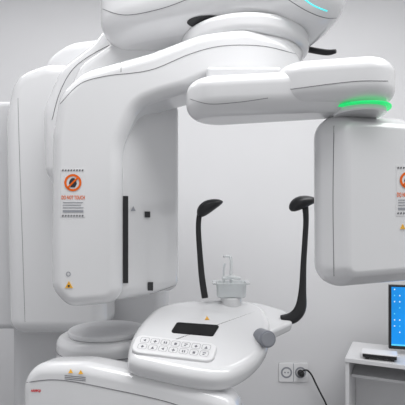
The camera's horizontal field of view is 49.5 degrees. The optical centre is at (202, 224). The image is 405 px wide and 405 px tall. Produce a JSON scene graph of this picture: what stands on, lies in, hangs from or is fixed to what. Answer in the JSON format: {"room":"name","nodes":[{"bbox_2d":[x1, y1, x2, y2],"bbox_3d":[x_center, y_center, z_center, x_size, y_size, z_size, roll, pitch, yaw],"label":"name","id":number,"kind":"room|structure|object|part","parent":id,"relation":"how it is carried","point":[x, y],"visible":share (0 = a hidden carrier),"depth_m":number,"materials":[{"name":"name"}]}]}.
{"room":"radiology room","nodes":[
{"label":"radiology room","id":0,"kind":"room"},
{"bbox_2d":[0,0,404,404],"bbox_3d":[0.000,-0.150,3.250,5.200,3.400,0.100,0,0,0],"label":"wall","id":1,"kind":"structure","parent":0,"point":[256,170],"depth_m":3.20,"materials":[{"name":"paint"}]},
{"bbox_2d":[279,362,307,381],"bbox_3d":[0.661,1.067,3.193,0.203,0.138,0.013,0,0,0],"label":"power socket","id":2,"kind":"object","parent":1,"relation":"attached to","point":[288,371],"visible":0.98,"depth_m":3.19,"materials":[{"name":"plastic"}]},
{"bbox_2d":[297,369,326,404],"bbox_3d":[0.823,1.281,3.155,0.270,0.506,0.063,0,0,0],"label":"power cable","id":3,"kind":"object","parent":2,"relation":"in","point":[300,372],"visible":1,"depth_m":3.13,"materials":[{"name":"black plastic"}]},
{"bbox_3d":[0.000,1.600,1.000,5.200,0.100,4.500,0,0,0],"label":"floor","id":4,"kind":"structure","parent":0,"visible":0},
{"bbox_2d":[0,0,404,404],"bbox_3d":[-0.258,0.429,1.601,0.987,2.790,1.850,0,0,-35],"label":"scanner","id":5,"kind":"object","parent":4,"relation":"on","point":[89,135],"visible":1,"depth_m":1.20,"materials":[{"name":"white plastic"}]},
{"bbox_2d":[63,202,82,207],"bbox_3d":[-0.350,-0.054,1.188,0.055,0.016,0.001,0,0,-2],"label":"print","id":6,"kind":"object","parent":5,"relation":"on","point":[65,204],"depth_m":1.19},
{"bbox_2d":[65,375,85,380],"bbox_3d":[-0.337,0.405,1.161,0.062,0.011,0.001,0,0,13],"label":"print","id":7,"kind":"object","parent":5,"relation":"on","point":[67,377],"depth_m":1.16},
{"bbox_3d":[-0.074,0.335,1.156,0.221,0.071,0.085,0,0,4],"label":"key panel","id":8,"kind":"part","parent":5,"relation":"part of","materials":[{"name":"white plastic"}]},
{"bbox_3d":[-0.053,-0.161,1.294,0.739,0.773,0.219,0,0,-8],"label":"sensor arm","id":9,"kind":"part","parent":5,"relation":"part of","materials":[{"name":"white plastic"}]},
{"bbox_2d":[212,255,249,297],"bbox_3d":[0.093,0.164,1.429,0.120,0.135,0.084,0,0,0],"label":"block","id":10,"kind":"object","parent":5,"relation":"on","point":[225,288],"visible":1,"depth_m":1.40,"materials":[{"name":"plastic"}]},
{"bbox_3d":[0.071,0.168,1.429,0.010,0.088,0.007,0,0,0],"label":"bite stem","id":11,"kind":"part","parent":10,"relation":"part of","materials":[{"name":"plastic"}]},
{"bbox_3d":[0.083,0.161,1.427,0.030,0.128,0.013,0,0,0],"label":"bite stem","id":12,"kind":"part","parent":10,"relation":"part of","materials":[{"name":"plastic"}]},
{"bbox_2d":[212,280,249,297],"bbox_3d":[0.093,0.208,1.429,0.120,0.048,0.084,0,0,0],"label":"tray","id":13,"kind":"object","parent":10,"relation":"on","point":[224,288],"depth_m":1.40,"materials":[{"name":"plastic"}]},
{"bbox_3d":[0.093,0.170,1.417,0.062,0.016,0.014,0,0,0],"label":"bite plate","id":14,"kind":"part","parent":10,"relation":"part of","materials":[{"name":"plastic"}]},
{"bbox_3d":[0.165,-0.310,1.087,0.414,0.096,0.166,0,0,8],"label":"tube arm","id":15,"kind":"part","parent":5,"relation":"part of","materials":[{"name":"white plastic"}]},
{"bbox_3d":[0.172,0.316,1.228,0.058,0.053,0.070,0,0,0],"label":"adjustment knob","id":16,"kind":"part","parent":5,"relation":"part of","materials":[{"name":"grey plastic"}]},
{"bbox_3d":[0.179,0.312,1.198,0.038,0.038,0.008,0,0,-13],"label":"knob","id":17,"kind":"part","parent":5,"relation":"part of","materials":[{"name":"grey plastic"}]},
{"bbox_2d":[305,0,327,11],"bbox_3d":[0.314,-0.614,1.223,0.084,0.023,0.004,0,0,-24],"label":"light","id":18,"kind":"object","parent":5,"relation":"on","point":[310,5],"depth_m":1.22,"materials":[{"name":"blue plastic"}]},
{"bbox_2d":[338,100,391,110],"bbox_3d":[0.370,-0.272,1.032,0.138,0.005,0.138,0,0,0],"label":"light","id":19,"kind":"object","parent":5,"relation":"on","point":[343,105],"depth_m":0.98,"materials":[{"name":"green plastic"}]},
{"bbox_2d":[345,342,404,404],"bbox_3d":[1.500,1.180,2.611,1.200,0.740,0.420,0,0,25],"label":"desk","id":20,"kind":"object","parent":4,"relation":"on","point":[371,381],"visible":1,"depth_m":2.88,"materials":[{"name":"white laminate"}]},
{"bbox_3d":[0.968,1.192,2.859,0.022,0.715,0.400,0,0,25],"label":"panel","id":21,"kind":"part","parent":20,"relation":"part of","materials":[{"name":"white laminate"}]},
{"bbox_2d":[352,363,404,383],"bbox_3d":[1.517,0.950,2.647,1.150,0.018,0.260,0,0,25],"label":"shelf","id":22,"kind":"object","parent":20,"relation":"attached to","point":[379,373],"depth_m":2.78,"materials":[{"name":"white laminate"}]},
{"bbox_2d":[362,348,397,361],"bbox_3d":[1.073,0.789,2.660,0.200,0.042,0.105,0,0,22],"label":"box","id":23,"kind":"object","parent":20,"relation":"on","point":[367,353],"visible":1,"depth_m":2.63,"materials":[{"name":"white plastic"}]},
{"bbox_3d":[1.073,0.772,2.660,0.200,0.008,0.105,0,0,22],"label":"lid","id":24,"kind":"part","parent":23,"relation":"part of","materials":[{"name":"plastic"}]},
{"bbox_3d":[1.073,0.785,2.660,0.190,0.022,0.100,0,0,22],"label":"casing","id":25,"kind":"part","parent":23,"relation":"part of","materials":[{"name":"black plastic"}]},
{"bbox_3d":[1.577,1.150,2.774,1.150,0.620,0.018,0,0,25],"label":"panel","id":26,"kind":"part","parent":20,"relation":"part of","materials":[{"name":"white laminate"}]},
{"bbox_2d":[388,284,404,349],"bbox_3d":[1.448,0.592,2.716,0.560,0.434,0.170,0,0,14],"label":"computer monitor","id":27,"kind":"object","parent":20,"relation":"on","point":[396,293],"visible":1,"depth_m":2.74,"materials":[{"name":"black plastic"}]}
]}

